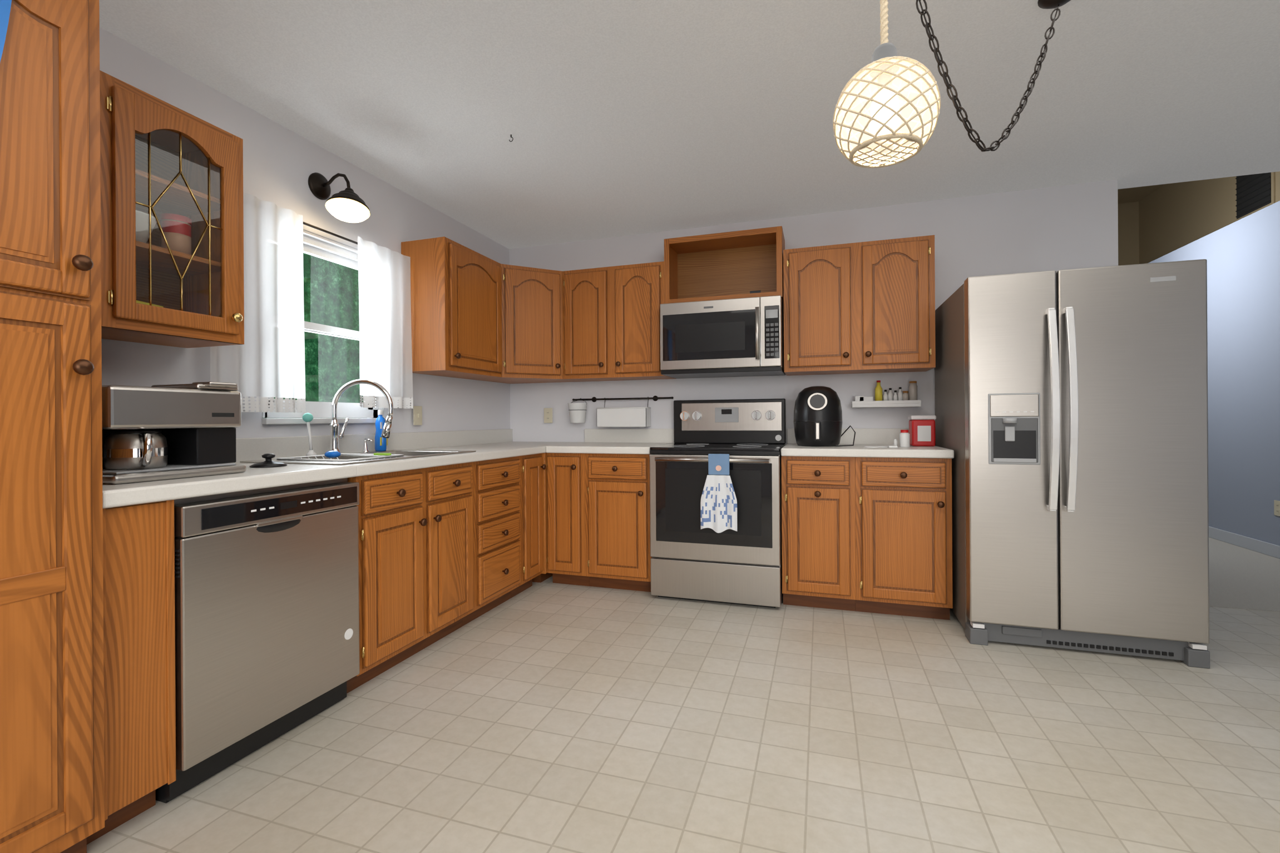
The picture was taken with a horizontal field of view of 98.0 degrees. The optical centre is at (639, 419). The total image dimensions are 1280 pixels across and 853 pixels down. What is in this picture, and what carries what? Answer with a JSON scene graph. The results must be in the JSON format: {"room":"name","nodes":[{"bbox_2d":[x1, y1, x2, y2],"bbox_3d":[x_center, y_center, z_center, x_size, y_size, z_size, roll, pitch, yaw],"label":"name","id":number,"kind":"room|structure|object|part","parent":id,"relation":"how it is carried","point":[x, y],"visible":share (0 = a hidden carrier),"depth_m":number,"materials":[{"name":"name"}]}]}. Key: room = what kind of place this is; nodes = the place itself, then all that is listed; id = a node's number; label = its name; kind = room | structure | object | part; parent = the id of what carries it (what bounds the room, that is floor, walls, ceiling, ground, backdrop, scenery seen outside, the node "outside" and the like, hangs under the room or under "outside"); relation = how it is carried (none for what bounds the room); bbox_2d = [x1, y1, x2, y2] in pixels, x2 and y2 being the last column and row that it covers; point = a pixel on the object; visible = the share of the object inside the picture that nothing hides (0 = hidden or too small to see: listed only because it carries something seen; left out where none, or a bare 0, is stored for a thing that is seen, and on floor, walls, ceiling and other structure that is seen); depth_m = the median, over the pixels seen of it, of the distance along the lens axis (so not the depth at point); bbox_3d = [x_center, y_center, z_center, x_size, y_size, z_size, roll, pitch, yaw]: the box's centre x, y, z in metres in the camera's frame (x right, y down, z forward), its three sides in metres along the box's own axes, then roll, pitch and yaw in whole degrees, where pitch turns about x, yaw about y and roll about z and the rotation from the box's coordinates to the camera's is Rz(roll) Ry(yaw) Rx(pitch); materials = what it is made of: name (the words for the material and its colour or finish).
{"room":"kitchen","nodes":[
{"label":"kitchen","id":0,"kind":"room"},
{"bbox_2d":[99,27,510,438],"bbox_3d":[-1.886,-0.123,1.965,0.120,2.440,5.420,0,0,18],"label":"wall","id":1,"kind":"structure","parent":0,"point":[278,162],"depth_m":2.60,"materials":[{"name":"white paint"}]},
{"bbox_2d":[99,70,244,348],"bbox_3d":[-1.658,-0.658,1.897,0.358,0.762,0.435,0,0,18],"label":"upper cabinet","id":2,"kind":"object","parent":1,"relation":"attached to","point":[157,157],"visible":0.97,"depth_m":1.94,"materials":[{"name":"brown wood"}]},
{"bbox_2d":[135,210,191,307],"bbox_3d":[-1.673,-0.507,1.900,0.190,0.422,0.330,0,0,18],"label":"contents","id":3,"kind":"object","parent":2,"relation":"in","point":[176,228],"depth_m":1.94,"materials":[{"name":"ceramic"}]},
{"bbox_2d":[210,192,413,412],"bbox_3d":[-1.508,-0.486,2.698,0.039,0.910,1.120,0,0,18],"label":"curtain","id":4,"kind":"object","parent":1,"relation":"hanging from","point":[270,363],"visible":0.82,"depth_m":2.49,"materials":[{"name":"white fabric"}]},
{"bbox_2d":[262,229,383,417],"bbox_3d":[-1.571,-0.456,2.797,0.030,0.896,0.716,0,0,18],"label":"trim","id":5,"kind":"structure","parent":1,"relation":"attached to","point":[305,233],"depth_m":2.81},
{"bbox_2d":[261,234,386,424],"bbox_3d":[-1.589,-0.441,2.803,0.130,0.926,0.726,0,0,18],"label":"window","id":6,"kind":"structure","parent":1,"relation":"in","point":[356,414],"depth_m":2.82,"materials":[{"name":"white plastic"}]},
{"bbox_2d":[303,221,357,244],"bbox_3d":[-1.552,-0.918,2.717,0.056,0.024,1.194,0,0,18],"label":"curtain rod","id":7,"kind":"object","parent":1,"relation":"attached to","point":[304,223],"depth_m":2.74,"materials":[{"name":"metal"}]},
{"bbox_2d":[308,172,370,223],"bbox_3d":[-1.443,-1.081,2.670,0.296,0.254,0.188,0,0,18],"label":"wall lamp","id":8,"kind":"object","parent":1,"relation":"attached to","point":[346,206],"visible":1,"depth_m":2.65,"materials":[{"name":"brown metal"}]},
{"bbox_2d":[413,406,422,425],"bbox_3d":[-1.338,-0.022,3.359,0.014,0.115,0.072,0,0,18],"label":"outlet","id":9,"kind":"object","parent":1,"relation":"attached to","point":[417,410],"visible":1,"depth_m":3.35,"materials":[{"name":"beige plastic"}]},
{"bbox_2d":[401,236,502,378],"bbox_3d":[-1.140,-0.661,3.492,0.358,0.762,0.588,0,0,18],"label":"upper cabinet","id":10,"kind":"object","parent":1,"relation":"attached to","point":[456,289],"visible":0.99,"depth_m":3.25,"materials":[{"name":"brown wood"}]},
{"bbox_2d":[86,576,1279,852],"bbox_3d":[0.833,1.109,1.021,5.860,0.060,5.540,0,0,18],"label":"floor","id":11,"kind":"structure","parent":0,"point":[559,718],"depth_m":1.83,"materials":[{"name":"tile"}]},
{"bbox_2d":[0,0,104,852],"bbox_3d":[-1.713,0.028,1.152,0.705,2.134,0.660,0,0,18],"label":"pantry cabinet","id":12,"kind":"object","parent":11,"relation":"on","point":[52,762],"visible":1,"depth_m":1.27,"materials":[{"name":"brown wood"}]},
{"bbox_2d":[0,0,11,62],"bbox_3d":[-1.379,-0.817,1.133,0.012,0.400,0.155,0,0,18],"label":"bag","id":13,"kind":"object","parent":12,"relation":"attached to","point":[5,5],"visible":1,"depth_m":1.19,"materials":[{"name":"blue"}]},
{"bbox_2d":[86,500,175,844],"bbox_3d":[-1.617,0.660,1.562,0.621,0.870,0.176,0,0,18],"label":"filler panel","id":14,"kind":"object","parent":11,"relation":"on","point":[138,540],"visible":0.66,"depth_m":1.47,"materials":[{"name":"brown wood"}]},
{"bbox_2d":[155,477,359,803],"bbox_3d":[-1.472,0.661,1.946,0.626,0.866,0.636,0,0,18],"label":"dishwasher","id":15,"kind":"object","parent":11,"relation":"on","point":[267,600],"visible":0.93,"depth_m":1.77,"materials":[{"name":"silver metal"}]},
{"bbox_2d":[346,462,473,693],"bbox_3d":[-1.246,0.657,2.626,0.659,0.870,0.768,0,0,18],"label":"base cabinet","id":16,"kind":"object","parent":11,"relation":"on","point":[416,565],"visible":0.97,"depth_m":2.45,"materials":[{"name":"brown wood"}]},
{"bbox_2d":[462,456,520,626],"bbox_3d":[-1.053,0.656,3.219,0.659,0.870,0.478,0,0,18],"label":"base cabinet","id":17,"kind":"object","parent":11,"relation":"on","point":[497,502],"visible":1,"depth_m":3.08,"materials":[{"name":"brown wood"}]},
{"bbox_2d":[510,453,546,598],"bbox_3d":[-0.943,0.655,3.574,0.660,0.870,0.262,0,0,18],"label":"base cabinet","id":18,"kind":"object","parent":11,"relation":"on","point":[531,466],"visible":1,"depth_m":3.46,"materials":[{"name":"brown wood"}]},
{"bbox_2d":[532,452,552,582],"bbox_3d":[-0.818,0.655,4.005,0.636,0.870,0.636,0,0,18],"label":"cabinet","id":19,"kind":"object","parent":11,"relation":"on","point":[545,575],"visible":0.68,"depth_m":3.61,"materials":[{"name":"brown wood"}]},
{"bbox_2d":[102,428,582,508],"bbox_3d":[-1.180,0.149,2.893,0.644,0.145,2.976,0,0,18],"label":"countertop","id":20,"kind":"structure","parent":19,"relation":"on","point":[490,444],"depth_m":2.39,"materials":[{"name":"laminate"}]},
{"bbox_2d":[101,381,246,484],"bbox_3d":[-1.550,0.031,1.717,0.370,0.296,0.415,0,0,18],"label":"coffee maker","id":21,"kind":"object","parent":20,"relation":"on","point":[157,432],"visible":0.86,"depth_m":1.67,"materials":[{"name":"silver metal"}]},
{"bbox_2d":[249,453,287,467],"bbox_3d":[-1.400,0.153,2.096,0.120,0.049,0.120,0,0,18],"label":"lid","id":22,"kind":"object","parent":20,"relation":"on","point":[268,463],"visible":1,"depth_m":2.08,"materials":[{"name":"black plastic"}]},
{"bbox_2d":[239,450,476,465],"bbox_3d":[-1.266,0.249,2.637,0.536,0.157,0.880,0,0,18],"label":"double-bowl sink","id":23,"kind":"object","parent":20,"relation":"in","point":[408,454],"visible":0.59,"depth_m":2.62,"materials":[{"name":"silver metal"}]},
{"bbox_2d":[276,450,403,462],"bbox_3d":[-1.300,0.167,2.435,0.365,0.061,0.330,0,0,18],"label":"dish rack","id":24,"kind":"object","parent":23,"relation":"on","point":[331,454],"visible":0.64,"depth_m":2.42,"materials":[{"name":"silver metal"}]},
{"bbox_2d":[302,413,316,456],"bbox_3d":[-1.521,0.071,2.562,0.071,0.201,0.056,0,0,18],"label":"dish brush","id":25,"kind":"object","parent":24,"relation":"on","point":[307,418],"depth_m":2.56,"materials":[{"name":"white plastic"}]},
{"bbox_2d":[374,409,387,451],"bbox_3d":[-1.395,0.060,2.992,0.068,0.222,0.052,0,0,18],"label":"dish soap bottle","id":26,"kind":"object","parent":23,"relation":"on","point":[381,443],"visible":0.9,"depth_m":2.98,"materials":[{"name":"blue plastic"}]},
{"bbox_2d":[329,379,393,453],"bbox_3d":[-1.347,-0.013,2.751,0.292,0.366,0.238,0,0,18],"label":"gooseneck faucet","id":27,"kind":"object","parent":20,"relation":"on","point":[335,436],"visible":0.92,"depth_m":2.70,"materials":[{"name":"silver metal"}]},
{"bbox_2d":[546,453,589,586],"bbox_3d":[-0.394,0.652,3.853,0.266,0.870,0.660,0,0,18],"label":"base cabinet","id":28,"kind":"object","parent":11,"relation":"on","point":[566,558],"visible":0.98,"depth_m":3.58,"materials":[{"name":"brown wood"}]},
{"bbox_2d":[584,453,651,592],"bbox_3d":[-0.054,0.650,3.740,0.447,0.870,0.664,0,0,18],"label":"base cabinet","id":29,"kind":"object","parent":11,"relation":"on","point":[617,486],"visible":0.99,"depth_m":3.47,"materials":[{"name":"brown wood"}]},
{"bbox_2d":[545,428,674,454],"bbox_3d":[-0.176,0.143,3.793,0.706,0.145,0.644,0,0,18],"label":"countertop","id":30,"kind":"structure","parent":29,"relation":"on","point":[597,441],"depth_m":3.99,"materials":[{"name":"laminate"}]},
{"bbox_2d":[649,398,786,608],"bbox_3d":[0.514,0.473,3.521,0.760,1.215,0.725,0,0,18],"label":"stove","id":31,"kind":"object","parent":11,"relation":"on","point":[743,566],"visible":0.98,"depth_m":3.27,"materials":[{"name":"silver metal"}]},
{"bbox_2d":[700,453,737,533],"bbox_3d":[0.444,0.417,3.138,0.207,0.442,0.039,0,0,18],"label":"towel","id":32,"kind":"object","parent":31,"relation":"attached to","point":[718,502],"visible":1,"depth_m":3.13,"materials":[{"name":"white fabric"}]},
{"bbox_2d":[781,456,856,611],"bbox_3d":[1.080,0.642,3.372,0.393,0.870,0.664,0,0,18],"label":"base cabinet","id":33,"kind":"object","parent":11,"relation":"on","point":[818,493],"visible":1,"depth_m":3.10,"materials":[{"name":"brown wood"}]},
{"bbox_2d":[855,457,952,620],"bbox_3d":[1.492,0.639,3.238,0.470,0.870,0.664,0,0,18],"label":"base cabinet","id":34,"kind":"object","parent":11,"relation":"on","point":[904,522],"visible":0.99,"depth_m":2.97,"materials":[{"name":"brown wood"}]},
{"bbox_2d":[781,428,954,458],"bbox_3d":[1.308,0.133,3.311,0.871,0.145,0.644,0,0,18],"label":"countertop","id":35,"kind":"structure","parent":34,"relation":"on","point":[871,437],"depth_m":3.11,"materials":[{"name":"laminate"}]},
{"bbox_2d":[793,386,855,446],"bbox_3d":[1.108,-0.021,3.403,0.329,0.364,0.317,0,0,-21],"label":"air fryer","id":36,"kind":"object","parent":35,"relation":"on","point":[818,421],"visible":1,"depth_m":3.29,"materials":[{"name":"black plastic"}]},
{"bbox_2d":[864,445,897,447],"bbox_3d":[1.357,0.154,3.141,0.171,0.012,0.067,0,0,18],"label":"cable","id":37,"kind":"object","parent":35,"relation":"on","point":[889,446],"visible":1,"depth_m":3.12,"materials":[{"name":"white plastic"}]},
{"bbox_2d":[893,430,910,447],"bbox_3d":[1.497,0.110,3.183,0.085,0.098,0.056,0,0,18],"label":"pill bottle","id":38,"kind":"object","parent":35,"relation":"on","point":[904,436],"visible":0.95,"depth_m":3.16,"materials":[{"name":"white plastic"}]},
{"bbox_2d":[907,415,936,446],"bbox_3d":[1.665,0.067,3.285,0.133,0.180,0.133,0,0,18],"label":"canister","id":39,"kind":"object","parent":35,"relation":"on","point":[922,428],"visible":0.98,"depth_m":3.23,"materials":[{"name":"red plastic"}]},
{"bbox_2d":[934,259,1209,668],"bbox_3d":[2.117,0.193,2.871,0.905,1.755,0.903,0,0,18],"label":"refrigerator","id":40,"kind":"object","parent":11,"relation":"on","point":[1071,405],"visible":0.99,"depth_m":2.51,"materials":[{"name":"silver metal"}]},
{"bbox_2d":[99,0,1279,249],"bbox_3d":[0.824,-1.431,1.044,5.860,0.140,5.590,0,0,18],"label":"ceiling","id":41,"kind":"structure","parent":0,"point":[622,118],"depth_m":2.31,"materials":[{"name":"paint"}]},
{"bbox_2d":[508,134,513,141],"bbox_3d":[-0.612,-1.335,2.642,0.024,0.034,0.006,0,0,18],"label":"ceiling hook","id":42,"kind":"object","parent":41,"relation":"attached to","point":[511,137],"visible":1,"depth_m":2.64,"materials":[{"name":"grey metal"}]},
{"bbox_2d":[880,0,888,44],"bbox_3d":[0.659,-1.181,1.503,0.021,0.360,0.021,0,0,18],"label":"cord","id":43,"kind":"object","parent":41,"relation":"hanging from","point":[884,9],"depth_m":1.50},
{"bbox_2d":[832,42,940,167],"bbox_3d":[0.662,-0.859,1.503,0.265,0.294,0.267,0,0,18],"label":"pendant light","id":44,"kind":"object","parent":43,"relation":"hanging from","point":[889,110],"depth_m":1.42,"materials":[{"name":"white glass"}]},
{"bbox_2d":[915,0,1070,151],"bbox_3d":[1.037,-1.081,1.677,0.764,0.577,0.109,0,0,-19],"label":"chain","id":45,"kind":"object","parent":41,"relation":"hanging from","point":[1042,4],"visible":1,"depth_m":1.64,"materials":[{"name":"black metal"}]},
{"bbox_3d":[1.051,-1.081,1.665,0.596,0.577,0.520,0,0,18],"label":"swag chain","id":46,"kind":"part","parent":45,"relation":"part of","materials":[{"name":"grey metal"}]},
{"bbox_2d":[508,179,1118,445],"bbox_3d":[0.875,-0.142,3.854,3.965,2.440,0.120,0,0,18],"label":"wall","id":47,"kind":"structure","parent":0,"point":[1074,226],"depth_m":3.59,"materials":[{"name":"white paint"}]},
{"bbox_2d":[466,263,579,383],"bbox_3d":[-0.831,-0.663,4.021,0.619,0.762,0.610,0,0,18],"label":"upper cabinet","id":48,"kind":"object","parent":47,"relation":"attached to","point":[532,298],"visible":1,"depth_m":3.82,"materials":[{"name":"brown wood"}]},
{"bbox_2d":[544,408,552,423],"bbox_3d":[-0.706,-0.029,4.277,0.072,0.115,0.008,0,0,18],"label":"outlet","id":49,"kind":"object","parent":47,"relation":"attached to","point":[548,412],"visible":1,"depth_m":4.27,"materials":[{"name":"beige plastic"}]},
{"bbox_2d":[562,261,675,381],"bbox_3d":[-0.152,-0.668,3.934,0.742,0.762,0.360,0,0,18],"label":"upper cabinet","id":50,"kind":"object","parent":47,"relation":"attached to","point":[611,315],"visible":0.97,"depth_m":3.81,"materials":[{"name":"brown wood"}]},
{"bbox_2d":[567,396,673,427],"bbox_3d":[-0.153,-0.057,4.028,0.787,0.224,0.183,0,0,18],"label":"hanging rail","id":51,"kind":"object","parent":47,"relation":"attached to","point":[628,416],"visible":1,"depth_m":3.99,"materials":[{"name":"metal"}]},
{"bbox_2d":[660,295,785,378],"bbox_3d":[0.547,-0.520,3.644,0.757,0.455,0.455,0,0,18],"label":"microwave","id":52,"kind":"object","parent":47,"relation":"attached to","point":[739,337],"visible":0.97,"depth_m":3.47,"materials":[{"name":"silver metal"}]},
{"bbox_2d":[664,225,784,303],"bbox_3d":[0.571,-0.982,3.727,0.762,0.440,0.306,0,0,18],"label":"upper cabinet","id":53,"kind":"object","parent":47,"relation":"attached to","point":[727,265],"visible":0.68,"depth_m":3.81,"materials":[{"name":"brown wood"}]},
{"bbox_2d":[749,290,760,293],"bbox_3d":[0.787,-0.821,3.799,0.072,0.115,0.008,0,0,18],"label":"outlet plate","id":54,"kind":"object","parent":47,"relation":"attached to","point":[757,291],"visible":0.27,"depth_m":3.80,"materials":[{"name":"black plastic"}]},
{"bbox_2d":[783,235,935,375],"bbox_3d":[1.335,-0.678,3.451,0.845,0.762,0.360,0,0,18],"label":"upper cabinet","id":55,"kind":"object","parent":47,"relation":"attached to","point":[867,307],"visible":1,"depth_m":3.33,"materials":[{"name":"brown wood"}]},
{"bbox_2d":[851,400,921,407],"bbox_3d":[1.549,-0.096,3.516,0.395,0.040,0.104,0,0,18],"label":"floating shelf","id":56,"kind":"object","parent":47,"relation":"attached to","point":[886,404],"visible":1,"depth_m":3.47,"materials":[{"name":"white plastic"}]},
{"bbox_2d":[1117,201,1139,265],"bbox_3d":[5.004,-0.949,7.863,3.550,4.000,0.100,0,0,18],"label":"wall","id":57,"kind":"structure","parent":0,"point":[1128,213],"depth_m":7.34,"materials":[{"name":"beige paint"}]},
{"bbox_2d":[1117,184,1164,203],"bbox_3d":[4.214,-2.894,5.471,3.550,0.100,4.929,0,0,18],"label":"ceiling","id":58,"kind":"structure","parent":0,"point":[1137,194],"depth_m":7.03,"materials":[{"name":"beige paint"}]},
{"bbox_2d":[1138,171,1279,264],"bbox_3d":[5.831,-0.955,4.860,0.120,4.000,5.100,0,0,18],"label":"wall","id":59,"kind":"structure","parent":0,"point":[1175,216],"depth_m":6.43,"materials":[{"name":"beige paint"}]},
{"bbox_2d":[1234,171,1275,221],"bbox_3d":[5.907,-2.255,5.359,0.027,0.560,0.500,0,0,18],"label":"window blind","id":60,"kind":"object","parent":59,"relation":"in","point":[1254,193],"visible":0.66,"depth_m":5.36,"materials":[{"name":"grey"}]},
{"bbox_2d":[1147,200,1279,546],"bbox_3d":[4.342,-0.290,2.559,0.120,2.690,10.400,0,0,18],"label":"wall","id":61,"kind":"structure","parent":0,"point":[1242,256],"depth_m":4.53,"materials":[{"name":"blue paint"}]},
{"bbox_2d":[1208,526,1279,559],"bbox_3d":[5.120,0.998,5.148,0.014,0.096,4.800,0,0,18],"label":"baseboard","id":62,"kind":"structure","parent":61,"relation":"attached to","point":[1268,549],"depth_m":4.50,"materials":[{"name":"white paint"}]},
{"bbox_2d":[1273,500,1279,516],"bbox_3d":[4.812,0.672,4.196,0.008,0.115,0.072,0,0,18],"label":"outlet plate","id":63,"kind":"object","parent":61,"relation":"attached to","point":[1276,503],"visible":1,"depth_m":4.20,"materials":[{"name":"beige plastic"}]},
{"bbox_2d":[1208,537,1279,612],"bbox_3d":[4.232,1.084,5.447,3.550,0.064,4.979,0,0,18],"label":"floor","id":64,"kind":"structure","parent":0,"point":[1240,578],"depth_m":3.68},
{"label":"outside","id":65,"kind":"structure","parent":0,"visible":0},
{"bbox_2d":[262,252,363,418],"bbox_3d":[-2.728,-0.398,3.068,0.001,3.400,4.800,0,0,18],"label":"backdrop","id":66,"kind":"structure","parent":65,"point":[331,289],"depth_m":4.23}
]}

